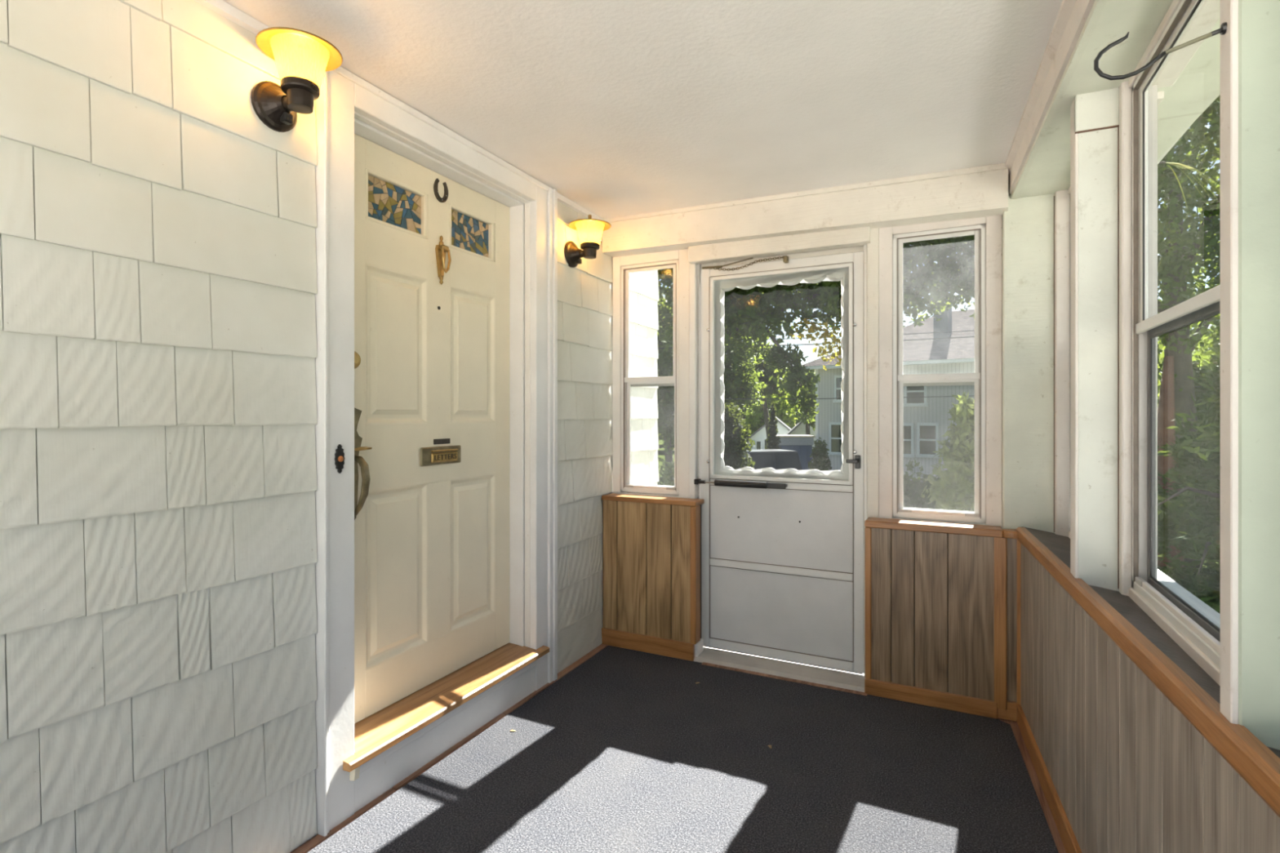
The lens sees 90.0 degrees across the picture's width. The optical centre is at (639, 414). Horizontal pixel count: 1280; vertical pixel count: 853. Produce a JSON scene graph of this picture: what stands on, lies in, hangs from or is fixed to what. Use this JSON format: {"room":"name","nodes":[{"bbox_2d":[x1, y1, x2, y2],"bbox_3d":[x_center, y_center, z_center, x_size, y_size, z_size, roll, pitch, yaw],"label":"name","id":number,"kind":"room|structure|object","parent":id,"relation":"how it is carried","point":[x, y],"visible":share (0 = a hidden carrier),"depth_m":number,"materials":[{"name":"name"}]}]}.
{"room":"enclosed porch","nodes":[
{"label":"enclosed porch","id":0,"kind":"room"},
{"bbox_2d":[0,0,658,852],"bbox_3d":[-1.056,0.399,1.935,0.156,3.542,5.190,0,0,25],"label":"wall","id":1,"kind":"structure","parent":0,"point":[158,285],"depth_m":1.57,"materials":[{"name":"white paint"}]},
{"bbox_2d":[250,26,342,132],"bbox_3d":[-0.937,-0.928,1.763,0.218,0.253,0.212,0,0,25],"label":"wall lamp","id":2,"kind":"object","parent":1,"relation":"attached to","point":[277,107],"visible":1,"depth_m":1.76,"materials":[{"name":"black metal"}]},
{"bbox_2d":[280,111,293,124],"bbox_3d":[-0.994,-0.833,1.801,0.023,0.026,0.028,0,0,25],"label":"lamp knob","id":3,"kind":"object","parent":2,"relation":"attached to","point":[286,117],"depth_m":1.79,"materials":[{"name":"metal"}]},
{"bbox_2d":[334,444,344,473],"bbox_3d":[-0.926,0.137,1.976,0.012,0.090,0.032,0,0,25],"label":"doorbell","id":4,"kind":"object","parent":1,"relation":"attached to","point":[340,455],"visible":1,"depth_m":1.97,"materials":[{"name":"black metal"}]},
{"bbox_2d":[193,0,604,220],"bbox_3d":[-1.153,-1.063,1.555,0.026,0.030,4.420,0,0,25],"label":"trim","id":5,"kind":"structure","parent":1,"relation":"attached to","point":[220,7],"depth_m":1.72,"materials":[{"name":"white paint"}]},
{"bbox_2d":[354,133,509,723],"bbox_3d":[-0.795,0.049,2.557,0.114,2.029,0.937,0,0,25],"label":"door","id":6,"kind":"structure","parent":1,"relation":"in","point":[432,276],"depth_m":2.50,"materials":[{"name":"beige paint"}]},
{"bbox_2d":[433,178,448,202],"bbox_3d":[-0.798,-0.897,2.571,0.011,0.088,0.077,0,0,25],"label":"horseshoe","id":7,"kind":"object","parent":6,"relation":"attached to","point":[438,197],"visible":1,"depth_m":2.56,"materials":[{"name":"metal"}]},
{"bbox_2d":[315,66,557,836],"bbox_3d":[-0.753,0.097,2.535,0.188,2.346,1.275,0,0,25],"label":"door frame","id":8,"kind":"structure","parent":1,"relation":"attached to","point":[347,105],"depth_m":2.19,"materials":[{"name":"white paint"}]},
{"bbox_2d":[289,644,607,852],"bbox_3d":[-1.141,1.272,1.538,0.038,0.012,4.400,0,0,25],"label":"baseboard","id":9,"kind":"structure","parent":1,"relation":"attached to","point":[317,839],"depth_m":2.32,"materials":[{"name":"brown wood"}]},
{"bbox_2d":[564,214,611,267],"bbox_3d":[-0.253,-0.873,3.203,0.218,0.253,0.212,0,0,25],"label":"wall lamp","id":10,"kind":"object","parent":1,"relation":"attached to","point":[573,255],"visible":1,"depth_m":3.20,"materials":[{"name":"black metal"}]},
{"bbox_2d":[575,257,582,264],"bbox_3d":[-0.310,-0.777,3.241,0.023,0.026,0.028,0,0,25],"label":"lamp knob","id":11,"kind":"object","parent":10,"relation":"attached to","point":[578,260],"depth_m":3.23,"materials":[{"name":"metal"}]},
{"bbox_2d":[222,0,1062,218],"bbox_3d":[-0.131,-1.131,1.192,2.540,0.186,4.640,0,0,25],"label":"ceiling","id":12,"kind":"structure","parent":0,"point":[620,108],"depth_m":2.04,"materials":[{"name":"paint"}]},
{"bbox_2d":[1004,0,1220,199],"bbox_3d":[0.914,-1.049,0.688,0.454,0.282,4.510,0,0,23],"label":"beam","id":13,"kind":"structure","parent":12,"relation":"attached to","point":[1037,162],"depth_m":1.77,"materials":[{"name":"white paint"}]},
{"bbox_2d":[1157,126,1190,164],"bbox_3d":[1.195,-1.021,0.872,0.100,0.138,5.200,0,0,25],"label":"gutter","id":14,"kind":"object","parent":13,"relation":"attached to","point":[1174,144],"visible":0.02,"depth_m":2.31,"materials":[{"name":"white paint"}]},
{"bbox_2d":[1158,161,1220,208],"bbox_3d":[2.179,-0.910,2.574,0.132,0.263,0.342,0,0,-41],"label":"leaf plant","id":15,"kind":"object","parent":14,"relation":"hanging from","point":[1160,162],"visible":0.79,"depth_m":2.54,"materials":[{"name":"green plant"}]},
{"bbox_2d":[601,163,1020,709],"bbox_3d":[0.737,0.320,3.174,2.090,3.100,0.213,0,0,27],"label":"wall","id":16,"kind":"structure","parent":0,"point":[942,598],"depth_m":2.98,"materials":[{"name":"white paint"}]},
{"bbox_2d":[620,259,679,495],"bbox_3d":[0.066,-0.203,3.580,0.367,1.282,0.061,0,0,27],"label":"window","id":17,"kind":"structure","parent":16,"relation":"in","point":[627,382],"depth_m":3.62,"materials":[{"name":"white wood"}]},
{"bbox_2d":[693,251,863,674],"bbox_3d":[0.689,0.221,3.242,0.852,2.044,0.123,0,0,25],"label":"door","id":18,"kind":"structure","parent":16,"relation":"in","point":[782,550],"depth_m":3.23,"materials":[{"name":"white metal"}]},
{"bbox_2d":[693,646,865,692],"bbox_3d":[0.684,1.268,3.228,0.886,0.044,0.244,0,0,27],"label":"door sill","id":19,"kind":"structure","parent":16,"relation":"attached to","point":[815,674],"depth_m":3.15,"materials":[{"name":"metal"}]},
{"bbox_2d":[601,627,1020,721],"bbox_3d":[0.685,1.226,3.094,2.010,0.088,0.041,0,0,27],"label":"baseboard","id":20,"kind":"structure","parent":16,"relation":"attached to","point":[627,640],"depth_m":2.85,"materials":[{"name":"orange wood"}]},
{"bbox_2d":[892,223,986,523],"bbox_3d":[1.359,-0.180,2.917,0.385,1.316,0.061,0,0,27],"label":"window","id":21,"kind":"structure","parent":16,"relation":"in","point":[978,379],"depth_m":2.89,"materials":[{"name":"white wood"}]},
{"bbox_2d":[1068,0,1220,195],"bbox_3d":[1.202,-0.902,1.349,0.105,0.025,2.768,0,0,25],"label":"trim","id":22,"kind":"structure","parent":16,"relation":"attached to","point":[1207,15],"depth_m":1.54,"materials":[{"name":"white paint"}]},
{"bbox_2d":[603,644,1066,852],"bbox_3d":[-0.138,1.354,1.200,2.520,0.152,4.650,0,0,25],"label":"floor","id":23,"kind":"structure","parent":0,"point":[1015,727],"depth_m":2.21,"materials":[{"name":"dark wood"}]},
{"bbox_2d":[342,642,549,813],"bbox_3d":[-0.749,1.168,2.519,0.205,0.204,1.103,0,0,25],"label":"step","id":24,"kind":"structure","parent":23,"relation":"on","point":[393,742],"depth_m":2.38,"materials":[{"name":"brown wood"}]},
{"bbox_2d":[306,645,1058,852],"bbox_3d":[-0.149,1.274,1.070,2.148,0.008,4.405,0,0,25],"label":"carpet","id":25,"kind":"object","parent":23,"relation":"on","point":[624,752],"visible":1,"depth_m":2.24,"materials":[{"name":"black carpet"}]},
{"bbox_2d":[701,662,867,695],"bbox_3d":[0.673,1.272,3.081,0.800,0.013,0.024,0,0,27],"label":"floor strip","id":26,"kind":"object","parent":23,"relation":"on","point":[703,663],"visible":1,"depth_m":3.06,"materials":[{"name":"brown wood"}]},
{"bbox_2d":[1016,527,1279,852],"bbox_3d":[0.835,1.169,0.595,0.204,1.403,4.377,0,0,22],"label":"wall","id":27,"kind":"structure","parent":0,"point":[1138,757],"depth_m":1.40,"materials":[{"name":"brown wood"}]},
{"bbox_2d":[1017,704,1082,852],"bbox_3d":[0.744,1.232,0.619,0.020,0.075,4.352,0,0,22],"label":"baseboard","id":28,"kind":"structure","parent":27,"relation":"attached to","point":[1068,839],"depth_m":2.09,"materials":[{"name":"orange wood"}]},
{"bbox_2d":[1068,530,1220,685],"bbox_3d":[1.171,0.497,1.353,0.045,0.055,2.750,0,0,25],"label":"trim","id":29,"kind":"structure","parent":27,"relation":"attached to","point":[1197,655],"depth_m":1.38,"materials":[{"name":"white paint"}]},
{"bbox_2d":[1022,526,1279,758],"bbox_3d":[0.812,0.524,0.672,0.310,0.108,4.490,0,0,25],"label":"window sill","id":30,"kind":"structure","parent":27,"relation":"attached to","point":[1060,545],"depth_m":1.50,"materials":[{"name":"brown wood"}]},
{"bbox_2d":[1002,190,1070,537],"bbox_3d":[1.706,-0.200,2.725,0.287,1.460,0.214,0,0,25],"label":"post","id":31,"kind":"object","parent":30,"relation":"on","point":[1036,230],"visible":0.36,"depth_m":2.67,"materials":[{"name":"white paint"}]},
{"bbox_2d":[1070,81,1131,595],"bbox_3d":[1.323,-0.200,1.819,0.152,1.460,0.122,0,0,25],"label":"post","id":32,"kind":"object","parent":30,"relation":"on","point":[1100,122],"visible":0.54,"depth_m":1.80,"materials":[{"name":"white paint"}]},
{"bbox_2d":[1220,0,1279,750],"bbox_3d":[0.953,-0.200,0.964,0.110,1.460,0.046,0,0,25],"label":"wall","id":33,"kind":"structure","parent":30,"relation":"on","point":[1250,46],"depth_m":0.96,"materials":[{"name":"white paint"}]},
{"bbox_2d":[1093,22,1227,80],"bbox_3d":[0.829,-0.584,1.023,0.171,0.075,0.018,0,0,25],"label":"hook","id":34,"kind":"object","parent":33,"relation":"attached to","point":[1223,29],"visible":1,"depth_m":1.03,"materials":[{"name":"black metal"}]},
{"bbox_2d":[1131,0,1220,667],"bbox_3d":[1.180,-0.211,1.350,0.051,1.372,0.851,0,0,25],"label":"window","id":35,"kind":"structure","parent":27,"relation":"in","point":[1147,324],"depth_m":1.70,"materials":[{"name":"white wood"}]},
{"bbox_2d":[1157,568,1220,628],"bbox_3d":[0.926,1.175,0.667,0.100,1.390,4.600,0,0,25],"label":"window sill","id":36,"kind":"structure","parent":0,"point":[1207,611],"depth_m":1.66,"materials":[{"name":"white paint"}]},
{"label":"outside","id":37,"kind":"structure","parent":0,"visible":0},
{"bbox_2d":[724,385,1210,399],"bbox_3d":[3.246,-0.930,21.982,40.514,0.827,0.026,0,0,1],"label":"overhead wire","id":38,"kind":"object","parent":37,"point":[1209,385],"visible":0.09,"depth_m":21.90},
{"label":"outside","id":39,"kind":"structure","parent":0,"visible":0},
{"bbox_2d":[657,319,1220,348],"bbox_3d":[7.509,-2.363,15.806,28.638,1.161,0.025,0,0,13],"label":"overhead wire","id":40,"kind":"object","parent":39,"point":[1219,319],"visible":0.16,"depth_m":15.98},
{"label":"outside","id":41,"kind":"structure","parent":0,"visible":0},
{"bbox_2d":[728,329,974,340],"bbox_3d":[3.009,-3.269,22.648,41.430,1.348,0.026,0,0,2],"label":"overhead wire","id":42,"kind":"object","parent":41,"point":[973,330],"visible":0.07,"depth_m":22.41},
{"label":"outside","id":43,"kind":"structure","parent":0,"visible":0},
{"bbox_3d":[3.681,2.852,23.714,7.300,0.506,16.000,0,0,25],"label":"driveway","id":44,"kind":"object","parent":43,"visible":0},
{"bbox_2d":[743,448,802,470],"bbox_3d":[3.821,2.240,24.144,4.444,1.740,2.140,0,0,-17],"label":"car","id":45,"kind":"object","parent":44,"relation":"on","point":[775,459],"visible":0.08,"depth_m":23.73,"materials":[{"name":"blue paint"}]},
{"bbox_2d":[776,435,814,470],"bbox_3d":[7.239,2.060,30.718,1.900,2.120,1.670,0,0,1],"label":"shed","id":46,"kind":"object","parent":44,"relation":"on","point":[802,444],"visible":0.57,"depth_m":29.98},
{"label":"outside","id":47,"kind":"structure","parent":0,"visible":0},
{"bbox_2d":[657,440,1219,576],"bbox_3d":[25.743,2.505,54.197,240.000,1.230,200.000,0,0,25],"label":"ground","id":48,"kind":"structure","parent":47,"point":[661,450],"depth_m":49.22,"materials":[{"name":"green plant"}]},
{"bbox_2d":[657,291,674,476],"bbox_3d":[0.778,-0.544,20.209,2.932,7.154,2.276,0,0,31],"label":"tree","id":49,"kind":"object","parent":48,"relation":"on","point":[665,394],"visible":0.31,"depth_m":19.55,"materials":[{"name":"green plant"}]},
{"bbox_2d":[657,457,674,485],"bbox_3d":[0.619,1.400,9.094,1.048,1.641,1.197,0,0,-36],"label":"shrub","id":50,"kind":"object","parent":48,"relation":"on","point":[666,480],"visible":0.05,"depth_m":8.98,"materials":[{"name":"green plant"}]},
{"bbox_2d":[723,402,755,469],"bbox_3d":[2.520,1.167,19.036,2.214,3.177,1.772,0,0,28],"label":"shrub","id":51,"kind":"object","parent":48,"relation":"on","point":[735,442],"visible":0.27,"depth_m":18.67,"materials":[{"name":"green plant"}]},
{"bbox_2d":[723,296,785,415],"bbox_3d":[4.518,-1.658,30.498,4.395,9.968,4.330,0,0,44],"label":"tree","id":52,"kind":"object","parent":48,"relation":"on","point":[736,378],"visible":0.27,"depth_m":29.55,"materials":[{"name":"green plant"}]},
{"bbox_2d":[728,386,798,444],"bbox_3d":[11.770,-0.564,68.668,10.227,8.101,6.241,0,0,28],"label":"tree","id":53,"kind":"object","parent":48,"relation":"on","point":[743,410],"visible":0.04,"depth_m":66.95,"materials":[{"name":"green plant"}]},
{"bbox_2d":[739,340,788,447],"bbox_3d":[6.885,-0.503,35.742,4.397,7.571,2.633,0,0,25],"label":"tree","id":54,"kind":"object","parent":48,"relation":"on","point":[770,390],"visible":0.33,"depth_m":35.06,"materials":[{"name":"green plant"}]},
{"bbox_2d":[747,416,791,449],"bbox_3d":[11.266,1.640,53.397,4.600,2.960,7.700,0,0,13],"label":"cottage","id":55,"kind":"structure","parent":48,"relation":"on","point":[759,437],"depth_m":50.16,"materials":[{"name":"white paint"}]},
{"bbox_2d":[742,393,798,435],"bbox_3d":[12.247,0.229,59.909,6.028,6.095,4.770,0,0,25],"label":"tree","id":56,"kind":"object","parent":48,"relation":"on","point":[756,415],"visible":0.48,"depth_m":58.90,"materials":[{"name":"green plant"}]},
{"bbox_2d":[764,400,782,449],"bbox_3d":[5.611,1.381,27.014,0.790,3.896,0.839,0,0,-22],"label":"conical evergreen","id":57,"kind":"object","parent":48,"relation":"on","point":[773,441],"visible":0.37,"depth_m":26.92,"materials":[{"name":"green plant"}]},
{"bbox_2d":[784,371,815,435],"bbox_3d":[10.075,0.161,38.207,3.178,6.238,2.909,0,0,25],"label":"tree","id":58,"kind":"object","parent":48,"relation":"on","point":[791,402],"visible":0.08,"depth_m":37.99,"materials":[{"name":"green plant"}]},
{"bbox_2d":[785,422,815,458],"bbox_3d":[12.323,1.065,42.902,5.500,4.110,6.700,0,0,14],"label":"garage","id":59,"kind":"structure","parent":48,"relation":"on","point":[799,428],"depth_m":40.32,"materials":[{"name":"white paint"}]},
{"bbox_2d":[657,235,974,423],"bbox_3d":[3.172,-2.542,13.379,9.876,10.287,4.592,0,0,18],"label":"tree","id":60,"kind":"object","parent":48,"relation":"on","point":[946,276],"visible":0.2,"depth_m":12.35,"materials":[{"name":"green plant"}]},
{"bbox_2d":[807,436,831,471],"bbox_3d":[7.303,2.088,25.983,0.926,2.376,1.036,0,0,-43],"label":"conical evergreen","id":61,"kind":"object","parent":48,"relation":"on","point":[820,461],"visible":0.73,"depth_m":25.82,"materials":[{"name":"green plant"}]},
{"bbox_2d":[801,299,974,482],"bbox_3d":[15.200,-0.880,29.879,12.300,8.200,9.800,0,0,39],"label":"house","id":62,"kind":"structure","parent":48,"relation":"on","point":[926,420],"depth_m":27.29,"materials":[{"name":"grey"}]},
{"bbox_2d":[903,459,939,509],"bbox_3d":[3.943,1.484,9.396,2.684,1.660,1.269,0,0,23],"label":"hedge","id":63,"kind":"object","parent":48,"relation":"on","point":[913,490],"visible":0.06,"depth_m":9.20,"materials":[{"name":"green plant"}]},
{"bbox_2d":[920,391,974,511],"bbox_3d":[3.347,0.922,6.412,1.226,2.582,1.195,0,0,33],"label":"tree","id":64,"kind":"object","parent":48,"relation":"on","point":[956,492],"visible":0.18,"depth_m":6.36,"materials":[{"name":"green plant"}]},
{"bbox_2d":[1157,94,1220,574],"bbox_3d":[7.791,-1.803,8.996,4.124,8.630,3.103,0,0,18],"label":"tree","id":65,"kind":"object","parent":48,"relation":"on","point":[1182,249],"visible":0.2,"depth_m":8.75,"materials":[{"name":"green plant"}]},
{"bbox_2d":[1157,335,1220,613],"bbox_3d":[4.723,0.734,5.043,2.147,2.866,1.805,0,0,25],"label":"tree","id":66,"kind":"object","parent":48,"relation":"on","point":[1195,523],"visible":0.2,"depth_m":5.14,"materials":[{"name":"green plant"}]},
{"bbox_2d":[1157,355,1220,571],"bbox_3d":[6.842,0.843,8.170,2.786,3.151,1.910,0,0,25],"label":"tree","id":67,"kind":"object","parent":48,"relation":"on","point":[1166,407],"visible":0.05,"depth_m":7.96,"materials":[{"name":"green plant"}]},
{"bbox_2d":[1157,333,1220,434],"bbox_3d":[25.346,-0.110,25.065,8.654,6.874,5.526,0,0,25],"label":"tree","id":68,"kind":"object","parent":48,"relation":"on","point":[1198,390],"visible":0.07,"depth_m":25.85,"materials":[{"name":"green plant"}]},
{"bbox_2d":[1157,313,1220,403],"bbox_3d":[33.792,-1.122,34.796,11.589,9.462,7.510,0,0,25],"label":"tree","id":69,"kind":"object","parent":48,"relation":"on","point":[1219,321],"visible":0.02,"depth_m":36.50,"materials":[{"name":"green plant"}]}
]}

